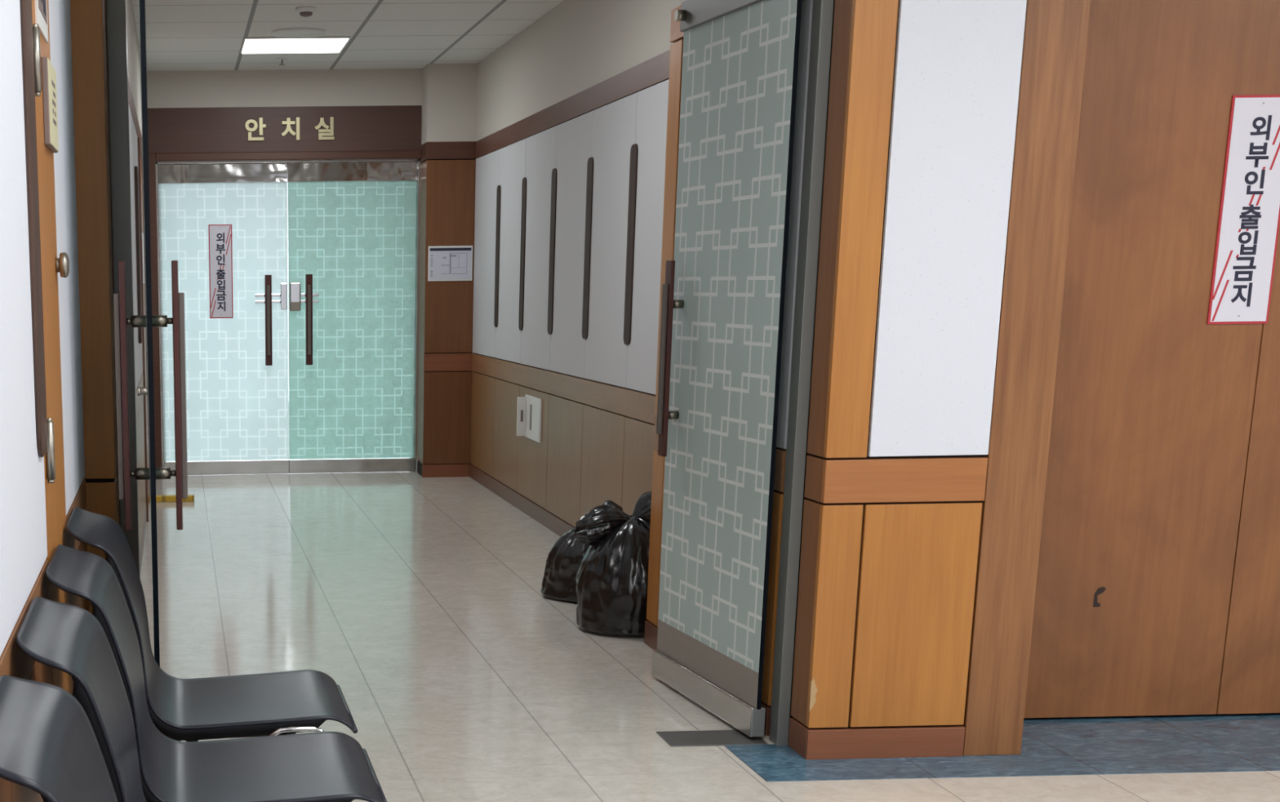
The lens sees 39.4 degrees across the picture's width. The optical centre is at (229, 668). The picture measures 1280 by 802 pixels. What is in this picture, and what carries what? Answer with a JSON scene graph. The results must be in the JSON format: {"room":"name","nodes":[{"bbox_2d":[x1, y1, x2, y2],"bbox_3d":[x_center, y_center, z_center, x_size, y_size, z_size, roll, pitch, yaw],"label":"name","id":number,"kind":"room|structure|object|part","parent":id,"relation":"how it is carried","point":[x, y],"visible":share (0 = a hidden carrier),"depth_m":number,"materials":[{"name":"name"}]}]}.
{"room":"mortuary corridor","nodes":[
{"label":"mortuary corridor","id":0,"kind":"room"},
{"bbox_2d":[0,0,88,801],"bbox_3d":[-0.330,-0.166,0.624,0.153,2.650,7.310,-1,13,-2],"label":"wall","id":1,"kind":"structure","parent":0,"point":[24,564],"depth_m":2.63,"materials":[{"name":"white paint"}]},
{"bbox_3d":[-0.232,-0.055,-0.409,0.012,1.234,5.240,-1,13,-2],"label":"white panel","id":2,"kind":"part","parent":1,"relation":"part of","materials":[{"name":"white paint"}]},
{"bbox_3d":[-0.326,-0.716,2.520,0.012,1.234,0.762,-1,13,-2],"label":"white panel","id":3,"kind":"part","parent":1,"relation":"part of","materials":[{"name":"white paint"}]},
{"bbox_2d":[19,0,47,457],"bbox_3d":[-0.325,-0.777,2.819,0.008,0.848,0.145,-1,13,-2],"label":"wall strip","id":4,"kind":"object","parent":1,"relation":"attached to","point":[26,18],"visible":1,"depth_m":2.80,"materials":[{"name":"brown wood"}]},
{"bbox_3d":[-0.255,0.381,0.747,0.013,0.114,7.305,-1,13,-2],"label":"dado rail","id":5,"kind":"part","parent":1,"relation":"part of","materials":[{"name":"brown wood"}]},
{"bbox_3d":[-0.259,0.681,1.089,0.012,0.610,6.720,-1,13,-2],"label":"panel","id":6,"kind":"part","parent":1,"relation":"part of","materials":[{"name":"white paint"}]},
{"bbox_2d":[31,0,71,694],"bbox_3d":[-0.326,-0.458,3.226,0.040,2.050,0.492,-1,13,-2],"label":"door","id":7,"kind":"structure","parent":1,"relation":"in","point":[54,462],"depth_m":3.17,"materials":[{"name":"brown wood"}]},
{"bbox_2d":[35,0,48,43],"bbox_3d":[-0.341,-1.298,3.055,0.005,0.300,0.250,-1,13,-2],"label":"framed print","id":8,"kind":"object","parent":7,"relation":"attached to","point":[41,6],"visible":1,"depth_m":3.08,"materials":[{"name":"white paper"}]},
{"bbox_2d":[41,57,58,152],"bbox_3d":[-0.337,-1.055,3.197,0.013,0.152,0.210,-1,13,-2],"label":"plaque","id":9,"kind":"object","parent":7,"relation":"attached to","point":[48,72],"visible":1,"depth_m":3.11,"materials":[{"name":"beige plastic"}]},
{"bbox_3d":[-0.330,-0.794,3.354,0.028,0.050,0.050,-1,13,-2],"label":"knob","id":10,"kind":"part","parent":7,"relation":"part of","materials":[{"name":"silver metal"}]},
{"bbox_3d":[-0.359,-0.949,3.552,0.012,1.234,0.354,-1,13,-2],"label":"white panel","id":11,"kind":"part","parent":1,"relation":"part of","materials":[{"name":"white paint"}]},
{"bbox_3d":[-0.371,-1.038,3.943,0.012,1.234,0.442,-1,13,-2],"label":"white panel","id":12,"kind":"part","parent":1,"relation":"part of","materials":[{"name":"white paint"}]},
{"bbox_2d":[125,0,146,571],"bbox_3d":[-0.523,-1.879,8.205,0.151,2.650,7.540,-1,13,-2],"label":"wall","id":13,"kind":"structure","parent":0,"point":[133,51],"depth_m":8.20,"materials":[{"name":"black"}]},
{"bbox_2d":[70,0,119,614],"bbox_3d":[-0.389,-1.012,4.367,0.175,2.650,0.335,-1,13,-2],"label":"door frame","id":14,"kind":"structure","parent":13,"relation":"attached to","point":[88,17],"depth_m":4.21,"materials":[{"name":"brown wood"}]},
{"bbox_2d":[106,0,140,578],"bbox_3d":[-0.278,-0.785,4.558,0.049,2.120,0.080,-1,13,-2],"label":"trim","id":15,"kind":"structure","parent":13,"relation":"attached to","point":[116,10],"depth_m":4.42,"materials":[{"name":"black metal"}]},
{"bbox_3d":[-0.457,-2.598,7.789,0.013,0.106,7.040,-1,13,-2],"label":"rail","id":16,"kind":"part","parent":13,"relation":"part of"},
{"bbox_3d":[-0.449,-1.940,7.938,0.012,1.234,7.037,-1,13,-2],"label":"white panel","id":17,"kind":"part","parent":13,"relation":"part of","materials":[{"name":"white paint"}]},
{"bbox_2d":[133,166,142,343],"bbox_3d":[-0.446,-2.008,8.291,0.016,0.838,0.115,-1,13,-2],"label":"wall strip","id":18,"kind":"object","parent":13,"relation":"attached to","point":[135,168],"visible":1,"depth_m":8.23,"materials":[{"name":"brown wood"}]},
{"bbox_3d":[-0.440,-1.277,8.088,0.013,0.114,7.040,-1,13,-2],"label":"dado rail","id":19,"kind":"part","parent":13,"relation":"part of","materials":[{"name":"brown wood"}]},
{"bbox_3d":[-0.435,-0.918,8.169,0.012,0.611,7.034,-1,13,-2],"label":"panel","id":20,"kind":"part","parent":13,"relation":"part of","materials":[{"name":"brown wood"}]},
{"bbox_3d":[-0.430,-0.574,8.247,0.013,0.084,7.040,-1,13,-2],"label":"skirting","id":21,"kind":"part","parent":13,"relation":"part of","materials":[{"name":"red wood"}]},
{"bbox_2d":[137,137,150,522],"bbox_3d":[-0.494,-1.936,9.793,0.024,2.060,1.060,-1,13,-2],"label":"door","id":22,"kind":"structure","parent":13,"relation":"in","point":[139,144],"depth_m":9.43,"materials":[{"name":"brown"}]},
{"bbox_2d":[142,232,144,283],"bbox_3d":[-0.492,-2.333,9.688,0.004,0.280,0.350,-1,13,-2],"label":"paper notice","id":23,"kind":"object","parent":22,"relation":"attached to","point":[142,233],"visible":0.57,"depth_m":9.67,"materials":[{"name":"white paper"}]},
{"bbox_2d":[113,0,187,666],"bbox_3d":[-0.193,-0.698,4.159,0.158,2.100,0.810,-1,13,-2],"label":"door","id":24,"kind":"structure","parent":13,"relation":"in","point":[148,321],"depth_m":3.82,"materials":[{"name":"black glass"}]},
{"bbox_3d":[-0.237,-0.612,3.853,0.014,0.602,0.046,-1,13,-2],"label":"handle","id":25,"kind":"part","parent":24,"relation":"part of","materials":[{"name":"brown wood"}]},
{"bbox_3d":[-0.207,-0.611,3.855,0.047,0.369,0.027,-1,13,-2],"label":"handle post","id":26,"kind":"part","parent":24,"relation":"part of","materials":[{"name":"silver metal"}]},
{"bbox_3d":[-0.193,-0.699,4.159,0.012,1.949,0.810,-1,13,-2],"label":"glass pane","id":27,"kind":"part","parent":24,"relation":"part of","materials":[{"name":"black"}]},
{"bbox_3d":[-0.148,-0.612,3.858,0.047,0.369,0.027,-1,13,-2],"label":"handle post","id":28,"kind":"part","parent":24,"relation":"part of","materials":[{"name":"silver metal"}]},
{"bbox_3d":[-0.119,-0.615,3.859,0.014,0.602,0.046,-1,13,-2],"label":"handle","id":29,"kind":"part","parent":24,"relation":"part of","materials":[{"name":"brown wood"}]},
{"bbox_2d":[287,182,288,391],"bbox_3d":[-0.386,-3.445,15.118,4.600,2.650,7.180,-1,13,-2],"label":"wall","id":30,"kind":"structure","parent":0,"point":[287,182],"depth_m":18.53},
{"bbox_2d":[146,62,477,477],"bbox_3d":[0.412,-2.644,11.533,2.565,2.650,0.773,-1,13,-2],"label":"wall","id":31,"kind":"structure","parent":0,"point":[446,93],"depth_m":11.14,"materials":[{"name":"beige paint"}]},
{"bbox_2d":[157,163,288,475],"bbox_3d":[-0.032,-2.345,11.543,0.864,2.070,0.100,-1,13,-2],"label":"door","id":32,"kind":"structure","parent":31,"relation":"in","point":[237,367],"depth_m":11.56,"materials":[{"name":"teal glass"}]},
{"bbox_2d":[208,224,233,318],"bbox_3d":[-0.059,-2.675,11.486,0.158,0.617,0.006,-1,13,-2],"label":"no entry sign","id":33,"kind":"object","parent":32,"relation":"attached to","point":[220,248],"visible":1,"depth_m":11.48,"materials":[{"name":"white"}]},
{"bbox_3d":[-0.046,-3.301,11.356,0.864,0.122,0.038,-1,13,-2],"label":"rail","id":34,"kind":"part","parent":32,"relation":"part of","materials":[{"name":"silver metal"}]},
{"bbox_3d":[-0.021,-1.388,11.789,0.864,0.094,0.042,-1,13,-2],"label":"rail","id":35,"kind":"part","parent":32,"relation":"part of","materials":[{"name":"silver metal"}]},
{"bbox_3d":[0.264,-2.353,11.520,0.046,0.602,0.014,-1,13,-2],"label":"handle","id":36,"kind":"part","parent":32,"relation":"part of","materials":[{"name":"brown wood"}]},
{"bbox_2d":[244,117,266,140],"bbox_3d":[0.170,-3.540,11.178,0.136,0.142,0.018,-1,13,-2],"label":"letter","id":37,"kind":"object","parent":31,"relation":"attached to","point":[260,119],"visible":1,"depth_m":11.17,"materials":[{"name":"gold metal"}]},
{"bbox_2d":[147,105,422,467],"bbox_3d":[0.363,-2.519,11.502,1.830,2.420,0.185,-1,13,-2],"label":"door frame","id":38,"kind":"structure","parent":31,"relation":"attached to","point":[360,132],"depth_m":11.20,"materials":[{"name":"brown wood"}]},
{"bbox_3d":[-0.513,-2.363,11.509,0.073,2.135,0.185,-1,13,-2],"label":"casing","id":39,"kind":"part","parent":38,"relation":"part of","materials":[{"name":"silver metal"}]},
{"bbox_3d":[0.389,-3.389,11.271,1.757,0.050,0.115,-1,13,-2],"label":"moulding","id":40,"kind":"part","parent":38,"relation":"part of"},
{"bbox_2d":[155,159,419,472],"bbox_3d":[0.401,-2.363,11.569,1.757,2.085,0.094,-1,13,-2],"label":"trim","id":41,"kind":"structure","parent":31,"relation":"attached to","point":[377,160],"depth_m":11.43,"materials":[{"name":"silver metal"}]},
{"bbox_2d":[281,117,299,140],"bbox_3d":[0.400,-3.544,11.184,0.121,0.142,0.018,-1,13,-2],"label":"letter","id":42,"kind":"object","parent":31,"relation":"attached to","point":[288,122],"visible":1,"depth_m":11.18,"materials":[{"name":"gold metal"}]},
{"bbox_2d":[315,116,333,140],"bbox_3d":[0.624,-3.549,11.190,0.128,0.142,0.018,-1,13,-2],"label":"letter","id":43,"kind":"object","parent":31,"relation":"attached to","point":[328,135],"visible":1,"depth_m":11.18,"materials":[{"name":"gold metal"}]},
{"bbox_2d":[287,161,417,473],"bbox_3d":[0.834,-2.362,11.567,0.866,2.070,0.100,-1,13,-2],"label":"door","id":44,"kind":"structure","parent":31,"relation":"in","point":[352,226],"depth_m":11.58,"materials":[{"name":"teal glass"}]},
{"bbox_3d":[0.539,-2.358,11.527,0.046,0.602,0.014,-1,13,-2],"label":"handle","id":45,"kind":"part","parent":44,"relation":"part of","materials":[{"name":"brown wood"}]},
{"bbox_3d":[0.845,-1.405,11.813,0.866,0.094,0.042,-1,13,-2],"label":"rail","id":46,"kind":"part","parent":44,"relation":"part of","materials":[{"name":"silver metal"}]},
{"bbox_3d":[0.820,-3.318,11.380,0.866,0.122,0.038,-1,13,-2],"label":"rail","id":47,"kind":"part","parent":44,"relation":"part of","materials":[{"name":"silver metal"}]},
{"bbox_3d":[1.290,-2.367,11.401,0.012,1.967,0.308,-1,13,-2],"label":"column panel","id":48,"kind":"part","parent":31,"relation":"part of","materials":[{"name":"silver metal"}]},
{"bbox_3d":[1.461,-1.329,11.475,0.323,0.084,0.015,-1,13,-2],"label":"skirting","id":49,"kind":"part","parent":31,"relation":"part of","materials":[{"name":"red wood"}]},
{"bbox_3d":[1.458,-1.673,11.399,0.320,0.611,0.012,-1,13,-2],"label":"column panel","id":50,"kind":"part","parent":31,"relation":"part of","materials":[{"name":"brown wood"}]},
{"bbox_3d":[1.430,-3.387,11.168,0.322,0.106,0.322,-1,13,-2],"label":"rail","id":51,"kind":"part","parent":31,"relation":"part of","materials":[{"name":"brown wood"}]},
{"bbox_3d":[1.452,-2.033,11.316,0.322,0.114,0.014,-1,13,-2],"label":"dado rail","id":52,"kind":"part","parent":31,"relation":"part of","materials":[{"name":"red wood"}]},
{"bbox_2d":[427,245,472,281],"bbox_3d":[1.448,-2.655,11.165,0.292,0.224,0.010,-1,13,-2],"label":"evacuation plan","id":53,"kind":"object","parent":31,"relation":"attached to","point":[446,263],"visible":1,"depth_m":11.16,"materials":[{"name":"white paper"}]},
{"bbox_3d":[1.444,-2.694,11.168,0.320,1.230,0.012,-1,13,-2],"label":"column panel","id":54,"kind":"part","parent":31,"relation":"part of","materials":[{"name":"brown wood"}]},
{"bbox_2d":[131,0,564,71],"bbox_3d":[1.628,-3.179,7.642,8.200,0.080,22.200,-1,13,-2],"label":"ceiling","id":55,"kind":"structure","parent":0,"point":[182,35],"depth_m":9.34,"materials":[{"name":"tile"}]},
{"bbox_2d":[276,57,287,65],"bbox_3d":[0.325,-3.759,10.547,0.070,0.038,0.070,-1,13,-2],"label":"sprinkler head","id":56,"kind":"object","parent":55,"relation":"attached to","point":[282,60],"visible":1,"depth_m":10.54},
{"bbox_2d":[240,35,350,53],"bbox_3d":[0.374,-3.625,9.902,0.600,0.016,0.600,-1,13,-2],"label":"recessed light","id":57,"kind":"object","parent":55,"relation":"in","point":[326,44],"visible":0.99,"depth_m":9.83,"materials":[{"name":"white plastic"}]},
{"bbox_2d":[271,27,325,38],"bbox_3d":[0.381,-3.516,9.424,0.300,0.018,0.300,-1,13,-2],"label":"ceiling speaker","id":58,"kind":"object","parent":55,"relation":"attached to","point":[290,33],"visible":1,"depth_m":9.36,"materials":[{"name":"white plastic"}]},
{"bbox_2d":[295,6,315,17],"bbox_3d":[0.387,-3.321,8.617,0.104,0.042,0.104,-1,13,-2],"label":"smoke detector","id":59,"kind":"object","parent":55,"relation":"attached to","point":[304,11],"visible":1,"depth_m":8.59,"materials":[{"name":"white plastic"}]},
{"bbox_2d":[469,0,679,536],"bbox_3d":[1.752,-2.070,8.917,0.154,2.650,6.210,-1,13,-2],"label":"wall","id":60,"kind":"structure","parent":0,"point":[586,79],"depth_m":8.44,"materials":[{"name":"white paint"}]},
{"bbox_2d":[493,185,501,327],"bbox_3d":[1.628,-2.499,10.340,0.007,0.838,0.105,-1,13,-2],"label":"wall strip","id":61,"kind":"object","parent":60,"relation":"attached to","point":[499,188],"visible":1,"depth_m":10.32,"materials":[{"name":"brown wood"}]},
{"bbox_3d":[1.711,-0.734,8.828,0.016,0.084,5.430,-1,13,-2],"label":"skirting","id":62,"kind":"part","parent":60,"relation":"part of","materials":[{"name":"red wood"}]},
{"bbox_2d":[518,177,526,330],"bbox_3d":[1.652,-2.329,9.589,0.007,0.838,0.105,-1,13,-2],"label":"wall strip","id":63,"kind":"object","parent":60,"relation":"attached to","point":[524,180],"visible":1,"depth_m":9.57,"materials":[{"name":"brown wood"}]},
{"bbox_2d":[516,394,542,443],"bbox_3d":[1.655,-1.360,9.245,0.058,0.243,0.659,-1,13,-2],"label":"wall outlet","id":64,"kind":"object","parent":60,"relation":"attached to","point":[529,408],"visible":1,"depth_m":9.22,"materials":[{"name":"white plastic"}]},
{"bbox_3d":[1.641,-1.414,9.565,0.050,0.217,0.020,-1,13,-2],"label":"lid","id":65,"kind":"part","parent":64,"relation":"part of","materials":[{"name":"white plastic"}]},
{"bbox_2d":[547,168,557,334],"bbox_3d":[1.676,-2.160,8.838,0.007,0.838,0.105,-1,13,-2],"label":"wall strip","id":66,"kind":"object","parent":60,"relation":"attached to","point":[554,173],"visible":1,"depth_m":8.82,"materials":[{"name":"brown wood"}]},
{"bbox_3d":[1.709,-1.077,8.750,0.012,0.611,5.424,-1,13,-2],"label":"panel","id":67,"kind":"part","parent":60,"relation":"part of","materials":[{"name":"brown wood"}]},
{"bbox_3d":[1.703,-1.437,8.669,0.014,0.114,5.430,-1,13,-2],"label":"dado rail","id":68,"kind":"part","parent":60,"relation":"part of","materials":[{"name":"brown wood"}]},
{"bbox_3d":[1.695,-2.100,8.519,0.012,1.234,5.425,-1,13,-2],"label":"white panel","id":69,"kind":"part","parent":60,"relation":"part of","materials":[{"name":"white paint"}]},
{"bbox_3d":[1.686,-2.757,8.370,0.014,0.106,5.430,-1,13,-2],"label":"rail","id":70,"kind":"part","parent":60,"relation":"part of","materials":[{"name":"brown wood"}]},
{"bbox_2d":[582,157,593,339],"bbox_3d":[1.700,-1.988,8.078,0.007,0.838,0.105,-1,13,-2],"label":"wall strip","id":71,"kind":"object","parent":60,"relation":"attached to","point":[590,161],"visible":1,"depth_m":8.07,"materials":[{"name":"brown wood"}]},
{"bbox_2d":[623,143,638,345],"bbox_3d":[1.725,-1.816,7.317,0.007,0.838,0.105,-1,13,-2],"label":"wall strip","id":72,"kind":"object","parent":60,"relation":"attached to","point":[634,148],"visible":1,"depth_m":7.30,"materials":[{"name":"brown wood"}]},
{"bbox_2d":[140,471,1279,801],"bbox_3d":[1.663,-0.518,8.245,8.200,0.081,22.200,-1,13,-2],"label":"floor","id":73,"kind":"structure","parent":0,"point":[420,598],"depth_m":5.73,"materials":[{"name":"beige tile"}]},
{"bbox_2d":[0,675,117,801],"bbox_3d":[0.014,0.441,2.052,0.585,0.826,0.445,-1,13,-2],"label":"chair","id":74,"kind":"object","parent":73,"relation":"on","point":[49,745],"visible":1,"depth_m":2.00,"materials":[{"name":"black plastic"}]},
{"bbox_2d":[15,596,146,801],"bbox_3d":[-0.003,0.321,2.583,0.585,0.826,0.445,-1,13,-2],"label":"chair","id":75,"kind":"object","parent":73,"relation":"on","point":[67,638],"visible":0.98,"depth_m":2.49,"materials":[{"name":"black plastic"}]},
{"bbox_2d":[149,494,194,502],"bbox_3d":[-0.351,-1.034,10.381,0.272,0.036,0.062,-1,13,-2],"label":"floor strip","id":76,"kind":"object","parent":73,"relation":"on","point":[190,497],"visible":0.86,"depth_m":10.35,"materials":[{"name":"gold"}]},
{"bbox_2d":[65,507,357,742],"bbox_3d":[-0.037,0.081,3.646,0.585,0.826,0.445,-1,13,-2],"label":"chair","id":77,"kind":"object","parent":73,"relation":"on","point":[291,702],"visible":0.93,"depth_m":3.60,"materials":[{"name":"black plastic"}]},
{"bbox_3d":[0.006,0.101,3.659,0.250,0.032,0.342,-1,13,-2],"label":"seat frame","id":78,"kind":"part","parent":77,"relation":"part of","materials":[{"name":"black metal"}]},
{"bbox_2d":[44,544,386,801],"bbox_3d":[-0.020,0.201,3.115,0.585,0.826,0.445,-1,13,-2],"label":"chair","id":79,"kind":"object","parent":73,"relation":"on","point":[326,766],"visible":0.98,"depth_m":3.10,"materials":[{"name":"black plastic"}]},
{"bbox_2d":[540,500,622,603],"bbox_3d":[1.509,-0.497,7.074,0.421,0.402,0.409,-1,13,-2],"label":"bag","id":80,"kind":"object","parent":73,"relation":"on","point":[564,559],"visible":0.27,"depth_m":6.97,"materials":[{"name":"black plastic"}]},
{"bbox_2d":[573,491,651,637],"bbox_3d":[1.512,-0.403,6.388,0.436,0.520,0.409,-1,13,-2],"label":"bag","id":81,"kind":"object","parent":73,"relation":"on","point":[612,575],"visible":0.63,"depth_m":6.28,"materials":[{"name":"black plastic"}]},
{"bbox_2d":[656,729,768,746],"bbox_3d":[1.386,0.202,4.894,0.277,0.004,0.158,-1,13,-2],"label":"floor plate","id":82,"kind":"object","parent":73,"relation":"on","point":[696,738],"visible":0.8,"depth_m":4.88,"materials":[{"name":"grey metal"}]},
{"bbox_2d":[644,0,1026,759],"bbox_3d":[1.744,-1.215,5.138,0.460,2.650,1.561,-1,13,-2],"label":"wall","id":83,"kind":"structure","parent":0,"point":[923,95],"depth_m":4.47,"materials":[{"name":"brown wood"}]},
{"bbox_3d":[1.537,-0.381,5.678,0.038,0.610,0.572,-1,13,-2],"label":"panel","id":84,"kind":"part","parent":83,"relation":"part of","materials":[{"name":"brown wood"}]},
{"bbox_3d":[1.735,-1.988,4.962,0.459,0.104,1.557,-1,13,-2],"label":"rail","id":85,"kind":"part","parent":83,"relation":"part of","materials":[{"name":"brown wood"}]},
{"bbox_3d":[1.547,0.012,5.541,0.041,0.084,1.303,-1,13,-2],"label":"skirting","id":86,"kind":"part","parent":83,"relation":"part of","materials":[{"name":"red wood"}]},
{"bbox_3d":[1.540,-0.691,5.381,0.038,0.114,1.300,-1,13,-2],"label":"dado rail","id":87,"kind":"part","parent":83,"relation":"part of","materials":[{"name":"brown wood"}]},
{"bbox_2d":[651,0,801,737],"bbox_3d":[1.449,-0.913,5.016,0.142,2.100,0.812,-2,13,-6],"label":"door","id":88,"kind":"structure","parent":83,"relation":"in","point":[723,291],"depth_m":4.97,"materials":[{"name":"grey glass"}]},
{"bbox_3d":[1.365,-0.964,5.317,0.014,0.602,0.046,-2,13,-6],"label":"handle","id":89,"kind":"part","parent":88,"relation":"part of","materials":[{"name":"brown wood"}]},
{"bbox_3d":[1.391,-0.963,5.321,0.039,0.369,0.027,-2,13,-6],"label":"handle post","id":90,"kind":"part","parent":88,"relation":"part of","materials":[{"name":"silver metal"}]},
{"bbox_3d":[1.462,0.068,5.240,0.042,0.086,0.808,-2,13,-6],"label":"rail","id":91,"kind":"part","parent":88,"relation":"part of","materials":[{"name":"silver metal"}]},
{"bbox_3d":[1.436,-1.897,4.795,0.038,0.085,0.808,-2,13,-6],"label":"rail","id":92,"kind":"part","parent":88,"relation":"part of","materials":[{"name":"grey metal"}]},
{"bbox_3d":[1.449,-0.914,5.017,0.012,1.949,0.808,-2,13,-6],"label":"glass pane","id":93,"kind":"part","parent":88,"relation":"part of","materials":[{"name":"black"}]},
{"bbox_3d":[1.555,-0.253,5.111,0.038,0.610,0.580,-1,13,-2],"label":"panel","id":94,"kind":"part","parent":83,"relation":"part of","materials":[{"name":"brown wood"}]},
{"bbox_3d":[1.534,-1.338,5.162,0.035,1.234,1.158,-1,13,-2],"label":"white panel","id":95,"kind":"part","parent":83,"relation":"part of","materials":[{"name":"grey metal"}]},
{"bbox_3d":[1.589,0.194,4.736,0.022,0.084,0.120,-1,13,-2],"label":"skirting","id":96,"kind":"part","parent":83,"relation":"part of","materials":[{"name":"red wood"}]},
{"bbox_2d":[768,0,833,746],"bbox_3d":[1.547,-0.820,4.606,0.032,2.120,0.065,-1,13,-2],"label":"trim","id":97,"kind":"structure","parent":83,"relation":"attached to","point":[822,10],"depth_m":4.59,"materials":[{"name":"silver metal"}]},
{"bbox_3d":[1.581,-0.150,4.658,0.012,0.610,0.120,-1,13,-2],"label":"panel","id":98,"kind":"part","parent":83,"relation":"part of","materials":[{"name":"brown wood"}]},
{"bbox_3d":[1.576,-0.509,4.577,0.012,0.114,0.120,-1,13,-2],"label":"panel","id":99,"kind":"part","parent":83,"relation":"part of","materials":[{"name":"brown wood"}]},
{"bbox_3d":[1.568,-1.173,4.427,0.012,1.234,0.120,-1,13,-2],"label":"panel","id":100,"kind":"part","parent":83,"relation":"part of","materials":[{"name":"brown wood"}]},
{"bbox_3d":[1.797,0.206,4.672,0.435,0.084,0.023,-1,13,-2],"label":"skirting","id":101,"kind":"part","parent":83,"relation":"part of","materials":[{"name":"red wood"}]},
{"bbox_3d":[1.789,-0.498,4.513,0.433,0.114,0.022,-1,13,-2],"label":"dado rail","id":102,"kind":"part","parent":83,"relation":"part of","materials":[{"name":"brown wood"}]},
{"bbox_3d":[1.849,-0.140,4.597,0.313,0.610,0.020,-1,13,-2],"label":"panel","id":103,"kind":"part","parent":83,"relation":"part of","materials":[{"name":"brown wood"}]},
{"bbox_3d":[1.838,-1.163,4.366,0.317,1.232,0.020,-1,13,-2],"label":"white panel","id":104,"kind":"part","parent":83,"relation":"part of","materials":[{"name":"white paint"}]},
{"bbox_3d":[2.917,-0.935,4.934,1.860,2.165,0.150,-1,13,-2],"label":"wall","id":105,"kind":"structure","parent":0,"visible":0},
{"bbox_2d":[961,0,1090,755],"bbox_3d":[2.078,-0.857,4.646,0.160,2.159,0.414,-1,13,-2],"label":"trim","id":106,"kind":"structure","parent":105,"relation":"attached to","point":[1055,33],"depth_m":4.45,"materials":[{"name":"brown wood"}]},
{"bbox_2d":[1023,0,1279,718],"bbox_3d":[2.534,-0.898,4.825,0.760,2.130,0.045,-1,13,-2],"label":"door","id":107,"kind":"structure","parent":105,"relation":"in","point":[1153,402],"depth_m":4.83,"materials":[{"name":"brown wood"}]},
{"bbox_2d":[1206,94,1279,324],"bbox_3d":[2.834,-1.269,4.724,0.172,0.614,0.006,-1,13,-2],"label":"no entry sign","id":108,"kind":"object","parent":107,"relation":"attached to","point":[1249,220],"visible":1,"depth_m":4.72,"materials":[{"name":"white paper"}]},
{"bbox_3d":[4.767,-0.926,4.788,2.170,2.165,0.555,-1,13,-2],"label":"wall","id":109,"kind":"structure","parent":0,"visible":0},
{"bbox_2d":[1216,223,1279,714],"bbox_3d":[3.298,-0.913,4.846,0.764,2.130,0.045,-1,13,-2],"label":"door","id":110,"kind":"structure","parent":109,"relation":"in","point":[1250,683],"depth_m":4.95,"materials":[{"name":"brown wood"}]}
]}

